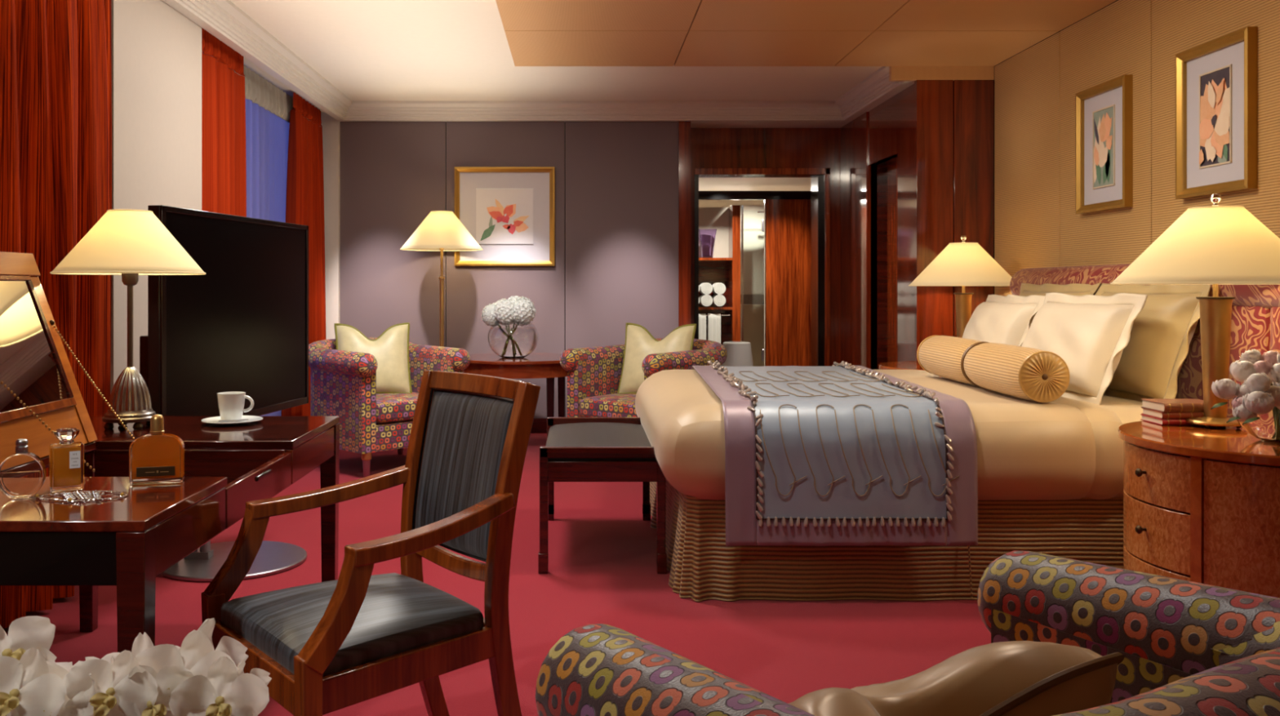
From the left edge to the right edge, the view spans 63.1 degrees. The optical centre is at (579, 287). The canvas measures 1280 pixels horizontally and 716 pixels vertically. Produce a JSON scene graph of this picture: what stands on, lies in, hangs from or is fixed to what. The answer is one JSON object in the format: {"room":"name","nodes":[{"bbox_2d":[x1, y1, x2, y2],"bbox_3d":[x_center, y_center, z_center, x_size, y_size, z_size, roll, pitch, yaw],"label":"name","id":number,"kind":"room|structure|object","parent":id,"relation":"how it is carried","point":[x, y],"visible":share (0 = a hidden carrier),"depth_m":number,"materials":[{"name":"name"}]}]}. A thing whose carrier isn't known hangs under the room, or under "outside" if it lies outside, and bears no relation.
{"room":"hotel bedroom","nodes":[
{"label":"hotel bedroom","id":0,"kind":"room"},
{"bbox_2d":[110,0,201,394],"bbox_3d":[-2.150,-0.088,4.980,0.300,2.577,1.040,0,0,0],"label":"wall pier","id":1,"kind":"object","parent":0,"point":[157,49],"visible":0.25,"depth_m":4.83,"materials":[{"name":"paint"}]},
{"bbox_2d":[244,98,289,416],"bbox_3d":[-2.163,-0.024,7.075,0.042,2.407,1.750,0,0,0],"label":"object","id":2,"kind":"structure","parent":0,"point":[267,135],"depth_m":7.17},
{"bbox_2d":[3,433,991,715],"bbox_3d":[0.225,1.230,3.625,5.150,0.060,10.650,0,0,0],"label":"floor","id":3,"kind":"structure","parent":0,"point":[602,552],"depth_m":3.87,"materials":[{"name":"carpet"}]},
{"bbox_2d":[0,615,271,715],"bbox_3d":[-0.534,0.764,1.051,0.420,0.872,0.240,0,0,-29],"label":"orchid plant","id":4,"kind":"object","parent":3,"relation":"on","point":[194,678],"visible":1,"depth_m":1.03,"materials":[{"name":"white plant"}]},
{"bbox_2d":[0,251,339,652],"bbox_3d":[-1.300,0.549,2.854,0.903,1.302,1.652,0,0,0],"label":"vanity desk","id":5,"kind":"object","parent":3,"relation":"on","point":[126,542],"visible":0.91,"depth_m":2.74,"materials":[{"name":"brown wood"}]},
{"bbox_2d":[0,438,46,498],"bbox_3d":[-1.213,0.391,2.260,0.092,0.126,0.034,0,0,-20],"label":"perfume bottle","id":6,"kind":"object","parent":5,"relation":"on","point":[23,473],"visible":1,"depth_m":2.25,"materials":[{"name":"clear glass"}]},
{"bbox_2d":[0,280,69,413],"bbox_3d":[-1.537,0.149,2.790,0.128,0.340,0.420,0,0,0],"label":"mirror","id":7,"kind":"object","parent":5,"relation":"attached to","point":[31,366],"depth_m":2.88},
{"bbox_2d":[48,427,84,492],"bbox_3d":[-1.155,0.385,2.340,0.068,0.139,0.037,0,0,-32],"label":"perfume bottle","id":8,"kind":"object","parent":5,"relation":"on","point":[66,457],"visible":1,"depth_m":2.33,"materials":[{"name":"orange glass"}]},
{"bbox_2d":[34,490,128,502],"bbox_3d":[-1.084,0.450,2.257,0.192,0.009,0.116,0,0,0],"label":"necklace","id":9,"kind":"object","parent":5,"relation":"on","point":[92,495],"visible":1,"depth_m":2.25,"materials":[{"name":"silver metal"}]},
{"bbox_2d":[49,208,205,429],"bbox_3d":[-1.462,0.101,3.380,0.464,0.702,0.464,0,0,0],"label":"desk lamp","id":10,"kind":"object","parent":5,"relation":"on","point":[129,243],"visible":0.97,"depth_m":3.29,"materials":[{"name":"beige fabric"}]},
{"bbox_2d":[128,413,184,484],"bbox_3d":[-0.988,0.374,2.429,0.116,0.159,0.043,0,0,-14],"label":"perfume bottle","id":11,"kind":"object","parent":5,"relation":"on","point":[157,456],"visible":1,"depth_m":2.41,"materials":[{"name":"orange glass"}]},
{"bbox_2d":[200,415,262,425],"bbox_3d":[-1.160,0.441,3.470,0.196,0.022,0.196,0,0,0],"label":"saucer","id":12,"kind":"object","parent":5,"relation":"on","point":[246,419],"visible":0.91,"depth_m":3.45,"materials":[{"name":"ceramic"}]},
{"bbox_2d":[217,391,253,420],"bbox_3d":[-1.156,0.396,3.475,0.108,0.092,0.091,0,0,-35],"label":"espresso cup","id":13,"kind":"object","parent":12,"relation":"on","point":[231,404],"visible":0.92,"depth_m":3.44,"materials":[{"name":"ceramic"}]},
{"bbox_2d":[147,204,308,582],"bbox_3d":[-1.520,0.447,4.493,0.630,1.507,1.288,0,0,0],"label":"television","id":14,"kind":"object","parent":3,"relation":"on","point":[242,325],"visible":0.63,"depth_m":4.39,"materials":[{"name":"plastic"}]},
{"bbox_2d":[139,335,168,577],"bbox_3d":[-1.790,0.700,4.400,0.120,1.000,0.160,0,0,0],"label":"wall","id":15,"kind":"structure","parent":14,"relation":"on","point":[143,339],"depth_m":4.34,"materials":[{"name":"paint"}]},
{"bbox_2d":[200,369,540,715],"bbox_3d":[-0.472,0.713,2.444,0.634,0.986,0.602,0,0,-38],"label":"armchair","id":16,"kind":"object","parent":3,"relation":"on","point":[359,636],"visible":0.99,"depth_m":2.40,"materials":[{"name":"brown wood"}]},
{"bbox_2d":[221,573,483,676],"bbox_3d":[-0.522,0.753,2.405,0.464,0.094,0.495,0,0,-38],"label":"seat cushion","id":17,"kind":"object","parent":16,"relation":"on","point":[402,623],"depth_m":2.29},
{"bbox_2d":[415,390,513,559],"bbox_3d":[-0.279,0.459,2.597,0.109,0.382,0.390,0,0,-38],"label":"cushion","id":18,"kind":"object","parent":16,"relation":"on","point":[461,436],"depth_m":2.60,"materials":[{"name":"grey fabric"}]},
{"bbox_2d":[308,337,470,477],"bbox_3d":[-1.348,0.776,7.068,0.890,0.849,0.895,0,0,-44],"label":"armchair","id":19,"kind":"object","parent":3,"relation":"on","point":[343,384],"visible":0.7,"depth_m":6.70,"materials":[{"name":"fabric"}]},
{"bbox_2d":[333,322,412,393],"bbox_3d":[-1.413,0.485,7.104,0.513,0.488,0.213,0,0,-15],"label":"cushion","id":20,"kind":"object","parent":19,"relation":"on","point":[390,349],"visible":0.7,"depth_m":7.07,"materials":[{"name":"beige fabric"}]},
{"bbox_2d":[376,391,418,423],"bbox_3d":[-1.309,0.790,7.028,0.578,0.150,0.690,0,0,-44],"label":"seat cushion","id":21,"kind":"object","parent":19,"relation":"on","point":[391,408],"depth_m":6.71,"materials":[{"name":"fabric"}]},
{"bbox_2d":[400,210,483,346],"bbox_3d":[-1.090,0.298,8.200,0.650,1.803,0.650,0,0,0],"label":"floor lamp","id":22,"kind":"object","parent":3,"relation":"on","point":[441,231],"visible":0.95,"depth_m":8.05,"materials":[{"name":"beige fabric"}]},
{"bbox_2d":[462,352,567,417],"bbox_3d":[-0.460,0.860,7.850,0.990,0.680,0.990,0,0,0],"label":"round side table","id":23,"kind":"object","parent":3,"relation":"on","point":[535,365],"visible":0.45,"depth_m":7.48,"materials":[{"name":"brown wood"}]},
{"bbox_2d":[487,319,538,358],"bbox_3d":[-0.500,0.372,7.780,0.380,0.294,0.380,0,0,0],"label":"glass vase","id":24,"kind":"object","parent":23,"relation":"on","point":[513,339],"visible":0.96,"depth_m":7.64,"materials":[{"name":"clear glass"}]},
{"bbox_2d":[481,303,497,326],"bbox_3d":[-0.604,0.293,7.801,0.277,0.358,0.173,0,0,-24],"label":"flower","id":25,"kind":"object","parent":24,"relation":"in","point":[487,313],"visible":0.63,"depth_m":7.72,"materials":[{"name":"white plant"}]},
{"bbox_2d":[493,297,515,322],"bbox_3d":[-0.549,0.273,7.734,0.212,0.396,0.209,0,0,0],"label":"flower","id":26,"kind":"object","parent":24,"relation":"in","point":[504,311],"visible":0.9,"depth_m":7.66,"materials":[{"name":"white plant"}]},
{"bbox_2d":[512,296,536,322],"bbox_3d":[-0.438,0.266,7.750,0.223,0.410,0.221,0,0,-18],"label":"flower","id":27,"kind":"object","parent":24,"relation":"in","point":[525,310],"visible":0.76,"depth_m":7.68,"materials":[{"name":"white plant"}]},
{"bbox_2d":[537,417,666,573],"bbox_3d":[0.095,0.935,4.883,0.540,0.530,1.043,0,0,0],"label":"bench","id":28,"kind":"object","parent":3,"relation":"on","point":[576,449],"visible":0.87,"depth_m":4.37,"materials":[{"name":"brown wood"}]},
{"bbox_2d":[545,422,656,460],"bbox_3d":[0.095,0.739,4.883,0.506,0.108,0.955,0,0,0],"label":"seat cushion","id":29,"kind":"object","parent":28,"relation":"on","point":[559,434],"depth_m":4.83,"materials":[{"name":"fabric"}]},
{"bbox_2d":[560,337,727,417],"bbox_3d":[0.468,0.776,6.998,0.890,0.849,0.895,0,0,45],"label":"armchair","id":30,"kind":"object","parent":3,"relation":"on","point":[593,373],"visible":0.4,"depth_m":6.94,"materials":[{"name":"fabric"}]},
{"bbox_2d":[579,393,637,417],"bbox_3d":[0.428,0.790,6.958,0.578,0.150,0.690,0,0,45],"label":"seat cushion","id":31,"kind":"object","parent":30,"relation":"on","point":[591,405],"depth_m":6.78,"materials":[{"name":"fabric"}]},
{"bbox_2d":[617,322,696,394],"bbox_3d":[0.519,0.485,7.047,0.514,0.488,0.213,0,0,25],"label":"cushion","id":32,"kind":"object","parent":30,"relation":"on","point":[640,343],"visible":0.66,"depth_m":7.03,"materials":[{"name":"beige fabric"}]},
{"bbox_2d":[649,478,1124,601],"bbox_3d":[1.475,0.838,4.948,2.251,0.716,2.002,0,0,0],"label":"bed","id":33,"kind":"object","parent":3,"relation":"on","point":[701,566],"visible":0.33,"depth_m":4.01,"materials":[{"name":"beige fabric"}]},
{"bbox_2d":[635,368,1123,500],"bbox_3d":[1.247,0.648,4.970,1.874,0.388,2.102,0,0,0],"label":"mattress","id":34,"kind":"object","parent":33,"relation":"on","point":[1062,448],"visible":0.56,"depth_m":3.96,"materials":[{"name":"beige fabric"}]},
{"bbox_2d":[691,360,977,546],"bbox_3d":[1.066,0.681,4.962,0.947,0.568,2.191,0,0,3],"label":"throw","id":35,"kind":"object","parent":34,"relation":"on","point":[837,455],"visible":0.99,"depth_m":3.91,"materials":[{"name":"grey fabric"}]},
{"bbox_2d":[916,335,1070,402],"bbox_3d":[1.850,0.350,4.780,0.216,0.212,1.395,0,0,2],"label":"bolster","id":36,"kind":"object","parent":34,"relation":"on","point":[1031,374],"visible":1,"depth_m":4.36,"materials":[{"name":"beige fabric"}]},
{"bbox_2d":[1078,393,1142,497],"bbox_3d":[2.200,0.654,4.970,0.800,0.372,2.050,0,0,0],"label":"sheet","id":37,"kind":"object","parent":33,"relation":"on","point":[1128,411],"visible":0.12,"depth_m":4.11,"materials":[{"name":"beige fabric"}]},
{"bbox_2d":[962,294,1045,346],"bbox_3d":[2.170,0.255,5.430,0.266,0.443,0.816,0,0,4],"label":"bed pillow","id":38,"kind":"object","parent":37,"relation":"on","point":[1001,319],"visible":0.49,"depth_m":5.22,"materials":[{"name":"beige fabric"}]},
{"bbox_2d":[1019,282,1101,296],"bbox_3d":[2.420,0.235,5.450,0.253,0.527,0.876,0,0,-2],"label":"bed pillow","id":39,"kind":"object","parent":37,"relation":"on","point":[1026,289],"visible":0.18,"depth_m":5.42,"materials":[{"name":"beige fabric"}]},
{"bbox_2d":[1021,292,1147,404],"bbox_3d":[2.150,0.255,4.560,0.264,0.468,0.791,0,0,-3],"label":"bed pillow","id":40,"kind":"object","parent":37,"relation":"on","point":[1091,333],"visible":0.72,"depth_m":4.32,"materials":[{"name":"beige fabric"}]},
{"bbox_2d":[1094,283,1211,401],"bbox_3d":[2.398,0.235,4.530,0.274,0.521,0.881,0,0,4],"label":"bed pillow","id":41,"kind":"object","parent":37,"relation":"on","point":[1149,366],"visible":0.52,"depth_m":4.23,"materials":[{"name":"beige fabric"}]},
{"bbox_2d":[1009,263,1279,417],"bbox_3d":[2.615,0.427,4.854,0.200,1.085,2.608,0,0,0],"label":"headboard","id":42,"kind":"object","parent":33,"relation":"attached to","point":[1255,308],"visible":0.14,"depth_m":4.08,"materials":[{"name":"fabric"}]},
{"bbox_2d":[878,360,924,370],"bbox_3d":[2.278,0.840,6.430,0.864,0.720,0.850,0,0,0],"label":"nightstand","id":43,"kind":"object","parent":3,"relation":"on","point":[908,365],"visible":0.12,"depth_m":6.45,"materials":[{"name":"brown wood"}]},
{"bbox_2d":[908,235,1012,337],"bbox_3d":[2.375,0.076,6.440,0.650,0.806,0.650,0,0,-6],"label":"bedside lamp","id":44,"kind":"object","parent":43,"relation":"on","point":[962,264],"visible":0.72,"depth_m":6.29,"materials":[{"name":"beige fabric"}]},
{"bbox_2d":[535,551,1279,715],"bbox_3d":[0.499,0.758,1.162,0.910,0.884,0.736,0,0,-28],"label":"armchair","id":45,"kind":"object","parent":3,"relation":"on","point":[1188,648],"visible":0.93,"depth_m":1.26,"materials":[{"name":"fabric"}]},
{"bbox_2d":[788,640,1124,715],"bbox_3d":[0.366,0.597,1.252,0.469,0.341,0.324,0,0,-28],"label":"cushion","id":46,"kind":"object","parent":45,"relation":"on","point":[1011,677],"visible":0.96,"depth_m":1.22,"materials":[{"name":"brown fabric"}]},
{"bbox_2d":[1117,420,1279,597],"bbox_3d":[2.256,0.840,3.353,0.952,0.720,0.939,0,0,0],"label":"nightstand","id":47,"kind":"object","parent":3,"relation":"on","point":[1202,504],"visible":0.63,"depth_m":3.14,"materials":[{"name":"brown wood"}]},
{"bbox_2d":[1140,413,1203,425],"bbox_3d":[2.135,0.469,3.696,0.205,0.021,0.159,0,0,2],"label":"book","id":48,"kind":"object","parent":47,"relation":"on","point":[1146,418],"visible":0.52,"depth_m":3.63,"materials":[{"name":"beige fabric"}]},
{"bbox_2d":[1141,407,1204,418],"bbox_3d":[2.135,0.446,3.696,0.200,0.024,0.157,0,0,3],"label":"book","id":49,"kind":"object","parent":48,"relation":"on","point":[1153,413],"visible":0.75,"depth_m":3.63,"materials":[{"name":"beige fabric"}]},
{"bbox_2d":[1141,398,1204,412],"bbox_3d":[2.135,0.417,3.696,0.200,0.031,0.159,0,0,1],"label":"book","id":50,"kind":"object","parent":49,"relation":"on","point":[1164,405],"visible":0.77,"depth_m":3.64,"materials":[{"name":"brown leather"}]},
{"bbox_2d":[1110,193,1279,428],"bbox_3d":[2.200,0.076,3.600,0.650,0.806,0.650,0,0,-6],"label":"bedside lamp","id":51,"kind":"object","parent":47,"relation":"on","point":[1215,245],"visible":0.96,"depth_m":3.50,"materials":[{"name":"beige fabric"}]},
{"bbox_2d":[1236,380,1279,443],"bbox_3d":[2.200,0.386,3.255,0.260,0.187,0.260,0,0,0],"label":"glass bowl","id":52,"kind":"object","parent":47,"relation":"on","point":[1267,428],"visible":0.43,"depth_m":3.19,"materials":[{"name":"clear glass"}]},
{"bbox_2d":[1210,378,1239,409],"bbox_3d":[2.055,0.366,3.206,0.329,0.181,0.074,0,0,-26],"label":"peony","id":53,"kind":"object","parent":52,"relation":"in","point":[1225,388],"visible":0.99,"depth_m":3.14,"materials":[{"name":"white plant"}]},
{"bbox_2d":[1226,395,1244,422],"bbox_3d":[2.054,0.389,3.142,0.305,0.134,0.056,0,0,-28],"label":"peony","id":54,"kind":"object","parent":52,"relation":"in","point":[1236,402],"visible":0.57,"depth_m":3.09,"materials":[{"name":"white plant"}]},
{"bbox_2d":[1229,360,1256,382],"bbox_3d":[2.109,0.339,3.210,0.206,0.234,0.080,0,0,-9],"label":"peony","id":55,"kind":"object","parent":52,"relation":"in","point":[1241,371],"visible":0.77,"depth_m":3.18,"materials":[{"name":"white plant"}]},
{"bbox_2d":[1231,404,1257,422],"bbox_3d":[2.078,0.396,3.172,0.349,0.120,0.064,0,0,-40],"label":"peony","id":56,"kind":"object","parent":52,"relation":"in","point":[1243,413],"visible":0.7,"depth_m":3.06,"materials":[{"name":"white plant"}]},
{"bbox_2d":[1239,348,1261,364],"bbox_3d":[2.133,0.325,3.268,0.136,0.265,0.094,0,0,25],"label":"peony","id":57,"kind":"object","parent":52,"relation":"in","point":[1253,356],"visible":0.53,"depth_m":3.27,"materials":[{"name":"white plant"}]},
{"bbox_2d":[1243,372,1271,391],"bbox_3d":[2.099,0.353,3.159,0.268,0.205,0.069,0,0,-36],"label":"peony","id":58,"kind":"object","parent":52,"relation":"in","point":[1261,382],"visible":0.91,"depth_m":3.08,"materials":[{"name":"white plant"}]},
{"bbox_2d":[1242,391,1275,425],"bbox_3d":[2.070,0.379,3.138,0.080,0.155,0.349,0,0,43],"label":"peony","id":59,"kind":"object","parent":52,"relation":"in","point":[1259,402],"visible":1,"depth_m":3.03,"materials":[{"name":"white plant"}]},
{"bbox_2d":[1253,360,1272,375],"bbox_3d":[2.147,0.340,3.211,0.202,0.235,0.062,0,0,-25],"label":"peony","id":60,"kind":"object","parent":52,"relation":"in","point":[1261,366],"visible":0.63,"depth_m":3.16,"materials":[{"name":"pink plant"}]},
{"bbox_2d":[1260,351,1279,365],"bbox_3d":[2.177,0.327,3.261,0.091,0.262,0.088,0,0,0],"label":"peony","id":61,"kind":"object","parent":52,"relation":"in","point":[1269,356],"visible":0.56,"depth_m":3.23,"materials":[{"name":"pink plant"}]},
{"bbox_2d":[1264,385,1279,407],"bbox_3d":[2.127,0.374,3.162,0.078,0.166,0.246,0,0,44],"label":"peony","id":62,"kind":"object","parent":52,"relation":"in","point":[1274,390],"visible":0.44,"depth_m":3.08,"materials":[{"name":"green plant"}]},
{"bbox_2d":[1267,363,1279,382],"bbox_3d":[2.177,0.342,3.201,0.218,0.231,0.074,0,0,-44],"label":"peony","id":63,"kind":"object","parent":52,"relation":"in","point":[1274,373],"visible":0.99,"depth_m":3.14,"materials":[{"name":"white plant"}]},
{"bbox_2d":[340,121,678,417],"bbox_3d":[-0.550,-0.139,8.775,2.900,2.677,0.350,0,0,0],"label":"wall","id":64,"kind":"structure","parent":0,"point":[616,183],"depth_m":8.60,"materials":[{"name":"purple paint"}]},
{"bbox_2d":[162,0,352,120],"bbox_3d":[-2.150,-1.484,3.510,0.300,0.073,10.220,0,0,0],"label":"trim","id":65,"kind":"structure","parent":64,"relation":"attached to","point":[247,63],"depth_m":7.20,"materials":[{"name":"white paint"}]},
{"bbox_2d":[0,0,111,628],"bbox_3d":[-2.000,-0.092,2.715,0.178,2.545,3.431,0,0,0],"label":"drape","id":66,"kind":"object","parent":65,"relation":"hanging from","point":[55,55],"visible":0.59,"depth_m":3.98,"materials":[{"name":"red fabric"}]},
{"bbox_2d":[201,27,246,217],"bbox_3d":[-2.094,-0.126,5.970,0.119,2.612,0.900,0,0,0],"label":"drape","id":67,"kind":"object","parent":65,"relation":"hanging from","point":[224,163],"visible":0.42,"depth_m":6.01,"materials":[{"name":"red fabric"}]},
{"bbox_2d":[280,92,325,416],"bbox_3d":[-2.099,-0.126,8.010,0.120,2.612,1.140,0,0,0],"label":"drape","id":68,"kind":"object","parent":65,"relation":"hanging from","point":[304,199],"visible":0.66,"depth_m":8.10,"materials":[{"name":"red fabric"}]},
{"bbox_2d":[454,166,555,266],"bbox_3d":[-0.622,-0.590,8.581,0.826,0.815,0.038,0,0,0],"label":"print","id":69,"kind":"object","parent":64,"relation":"attached to","point":[509,211],"visible":1,"depth_m":8.59,"materials":[{"name":"multicoloured paper"}]},
{"bbox_2d":[530,417,546,433],"bbox_3d":[-0.585,1.137,8.594,2.800,0.125,0.017,0,0,0],"label":"baseboard","id":70,"kind":"structure","parent":64,"relation":"attached to","point":[540,424],"depth_m":8.59,"materials":[{"name":"brown wood"}]},
{"bbox_2d":[339,101,848,121],"bbox_3d":[0.113,-1.448,8.525,4.225,0.143,0.150,0,0,0],"label":"trim","id":71,"kind":"structure","parent":64,"relation":"attached to","point":[358,111],"depth_m":8.50,"materials":[{"name":"paint"}]},
{"bbox_2d":[678,120,690,326],"bbox_3d":[0.865,-0.088,8.768,0.099,2.577,0.365,0,0,0],"label":"trim","id":72,"kind":"structure","parent":64,"relation":"attached to","point":[684,126],"depth_m":8.59,"materials":[{"name":"brown wood"}]},
{"bbox_2d":[690,121,849,128],"bbox_3d":[0.160,-1.448,8.785,4.320,0.143,0.370,0,0,0],"label":"trim","id":73,"kind":"structure","parent":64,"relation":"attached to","point":[693,124],"depth_m":8.76,"materials":[{"name":"paint"}]},
{"bbox_2d":[230,0,882,101],"bbox_3d":[0.225,-1.560,3.650,5.150,0.080,10.700,0,0,0],"label":"ceiling","id":74,"kind":"structure","parent":0,"point":[368,50],"depth_m":7.22,"materials":[{"name":"white paint"}]},
{"bbox_2d":[698,200,764,207],"bbox_3d":[1.750,0.050,12.950,2.300,2.300,0.100,0,0,0],"label":"wall","id":75,"kind":"structure","parent":0,"point":[702,203],"depth_m":12.90,"materials":[{"name":"paint"}]},
{"bbox_2d":[729,204,764,366],"bbox_3d":[2.150,0.160,11.046,1.100,2.080,0.108,0,0,0],"label":"wall","id":76,"kind":"structure","parent":0,"point":[753,237],"depth_m":10.99,"materials":[{"name":"paint"}]},
{"bbox_2d":[698,177,810,191],"bbox_3d":[1.750,-1.130,11.010,2.300,0.060,3.980,0,0,0],"label":"ceiling","id":77,"kind":"structure","parent":0,"point":[705,184],"depth_m":11.01,"materials":[{"name":"white paint"}]},
{"bbox_2d":[690,128,839,365],"bbox_3d":[1.850,-0.139,8.985,1.900,2.677,0.070,0,0,0],"label":"wall","id":78,"kind":"structure","parent":0,"point":[710,148],"depth_m":8.95,"materials":[{"name":"brown wood"}]},
{"bbox_2d":[694,168,830,366],"bbox_3d":[1.567,0.085,9.080,1.165,2.230,0.300,0,0,0],"label":"door frame","id":79,"kind":"structure","parent":78,"relation":"in","point":[820,177],"depth_m":8.96,"materials":[{"name":"black paint"}]},
{"bbox_2d":[495,0,1116,66],"bbox_3d":[1.154,-1.492,2.640,3.168,0.053,8.480,0,0,0],"label":"ceiling","id":80,"kind":"structure","parent":0,"point":[539,33],"depth_m":5.91,"materials":[{"name":"brown paint"}]},
{"bbox_2d":[840,83,914,369],"bbox_3d":[2.279,-0.088,7.940,0.082,2.577,2.020,0,0,0],"label":"wall","id":81,"kind":"structure","parent":0,"point":[884,131],"depth_m":8.12,"materials":[{"name":"brown wood"}]},
{"bbox_2d":[835,66,914,121],"bbox_3d":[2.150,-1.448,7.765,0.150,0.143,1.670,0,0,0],"label":"trim","id":82,"kind":"structure","parent":81,"relation":"attached to","point":[877,87],"depth_m":7.68,"materials":[{"name":"paint"}]},
{"bbox_2d":[871,154,897,369],"bbox_3d":[2.357,0.100,7.745,0.175,2.200,0.840,0,0,0],"label":"door","id":83,"kind":"structure","parent":81,"relation":"in","point":[886,171],"depth_m":8.12,"materials":[{"name":"brown wood"}]},
{"bbox_2d":[914,80,994,360],"bbox_3d":[2.514,-0.088,7.090,0.572,2.577,0.420,0,0,0],"label":"wall","id":84,"kind":"structure","parent":0,"point":[954,119],"depth_m":6.88,"materials":[{"name":"brown wood"}]},
{"bbox_2d":[888,66,994,81],"bbox_3d":[2.400,-1.437,6.905,0.680,0.119,0.050,0,0,0],"label":"trim","id":85,"kind":"structure","parent":84,"relation":"attached to","point":[896,73],"depth_m":6.88,"materials":[{"name":"brown wood"}]},
{"bbox_2d":[994,0,1279,296],"bbox_3d":[2.795,-0.160,2.650,0.110,2.720,8.500,0,0,0],"label":"wall","id":86,"kind":"structure","parent":0,"point":[1037,224],"depth_m":5.39,"materials":[{"name":"beige paint"}]},
{"bbox_2d":[1075,74,1133,213],"bbox_3d":[2.718,-0.730,5.410,0.045,0.655,0.510,0,0,0],"label":"print","id":87,"kind":"object","parent":86,"relation":"attached to","point":[1104,112],"visible":1,"depth_m":5.39,"materials":[{"name":"multicoloured paper"}]},
{"bbox_2d":[1093,106,1113,187],"bbox_3d":[2.727,-0.730,5.410,0.004,0.400,0.210,0,0,0],"label":"print","id":88,"kind":"object","parent":87,"relation":"attached to","point":[1103,115],"depth_m":5.41,"materials":[{"name":"paper"}]},
{"bbox_2d":[1175,26,1257,199],"bbox_3d":[2.718,-0.730,4.460,0.045,0.655,0.510,0,0,0],"label":"print","id":89,"kind":"object","parent":86,"relation":"attached to","point":[1216,80],"visible":1,"depth_m":4.44,"materials":[{"name":"multicoloured paper"}]},
{"bbox_3d":[1.750,1.232,10.975,2.300,0.055,4.050,0,0,0],"label":"floor","id":90,"kind":"structure","parent":0,"visible":0},
{"bbox_2d":[698,204,740,344],"bbox_3d":[1.245,0.190,10.450,0.690,2.020,0.300,0,0,0],"label":"shelf unit","id":91,"kind":"object","parent":90,"relation":"on","point":[724,268],"visible":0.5,"depth_m":10.57,"materials":[{"name":"brown wood"}]},
{"bbox_2d":[698,313,706,339],"bbox_3d":[1.190,0.410,10.338,0.127,0.315,0.045,0,0,0],"label":"hand towel","id":92,"kind":"object","parent":91,"relation":"hanging from","point":[702,317],"visible":0.45,"depth_m":10.32,"materials":[{"name":"white fabric"}]},
{"bbox_2d":[698,294,712,306],"bbox_3d":[1.253,0.123,10.378,0.117,0.117,0.224,0,0,0],"label":"rolled towel","id":93,"kind":"object","parent":91,"relation":"on","point":[704,300],"visible":0.98,"depth_m":10.27,"materials":[{"name":"white fabric"}]},
{"bbox_2d":[699,282,712,294],"bbox_3d":[1.253,0.005,10.378,0.117,0.117,0.224,0,0,0],"label":"rolled towel","id":94,"kind":"object","parent":93,"relation":"on","point":[705,288],"visible":1,"depth_m":10.27,"materials":[{"name":"white fabric"}]},
{"bbox_2d":[698,228,716,257],"bbox_3d":[1.270,-0.444,10.383,0.203,0.285,0.200,0,0,0],"label":"vase","id":95,"kind":"object","parent":91,"relation":"on","point":[707,237],"visible":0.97,"depth_m":10.32,"materials":[{"name":"purple glass"}]},
{"bbox_2d":[707,313,720,343],"bbox_3d":[1.335,0.410,10.338,0.127,0.315,0.045,0,0,0],"label":"hand towel","id":96,"kind":"object","parent":91,"relation":"hanging from","point":[713,319],"visible":0.86,"depth_m":10.32,"materials":[{"name":"white fabric"}]},
{"bbox_2d":[711,294,725,306],"bbox_3d":[1.381,0.123,10.378,0.117,0.117,0.224,0,0,0],"label":"rolled towel","id":97,"kind":"object","parent":91,"relation":"on","point":[717,300],"visible":0.98,"depth_m":10.27,"materials":[{"name":"white fabric"}]},
{"bbox_2d":[711,282,725,294],"bbox_3d":[1.381,0.005,10.378,0.117,0.117,0.224,0,0,0],"label":"rolled towel","id":98,"kind":"object","parent":97,"relation":"on","point":[718,288],"visible":0.98,"depth_m":10.27,"materials":[{"name":"white fabric"}]},
{"bbox_2d":[720,341,753,366],"bbox_3d":[1.440,0.850,9.550,0.312,0.710,0.312,0,0,0],"label":"stool","id":99,"kind":"object","parent":90,"relation":"on","point":[739,353],"visible":0.31,"depth_m":9.43,"materials":[{"name":"fabric"}]},
{"bbox_2d":[741,204,764,360],"bbox_3d":[1.795,0.175,10.696,0.270,2.050,0.068,0,0,0],"label":"shower door","id":100,"kind":"structure","parent":90,"relation":"on","point":[742,206],"depth_m":10.69,"materials":[{"name":"clear glass"}]},
{"bbox_2d":[698,191,810,366],"bbox_3d":[1.725,0.135,10.010,1.650,2.130,0.080,0,0,0],"label":"door","id":101,"kind":"structure","parent":90,"relation":"on","point":[787,214],"depth_m":9.98,"materials":[{"name":"brown wood"}]},
{"bbox_3d":[-2.360,-0.160,7.450,0.120,2.720,3.100,0,0,0],"label":"wall window","id":102,"kind":"structure","parent":0,"visible":0},
{"bbox_2d":[303,111,340,339],"bbox_3d":[-2.143,-0.123,8.605,0.315,2.647,0.110,0,0,0],"label":"wall pier","id":103,"kind":"structure","parent":102,"relation":"attached to","point":[331,126],"depth_m":8.55,"materials":[{"name":"paint"}]},
{"bbox_3d":[-2.265,-1.377,6.975,0.110,0.135,2.850,0,0,0],"label":"track","id":104,"kind":"object","parent":102,"relation":"attached to","visible":0},
{"bbox_2d":[217,61,293,416],"bbox_3d":[-2.160,-0.123,7.075,0.048,2.607,1.750,0,0,0],"label":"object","id":105,"kind":"structure","parent":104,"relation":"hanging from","point":[267,135],"depth_m":7.16,"materials":[{"name":"blue glass"}]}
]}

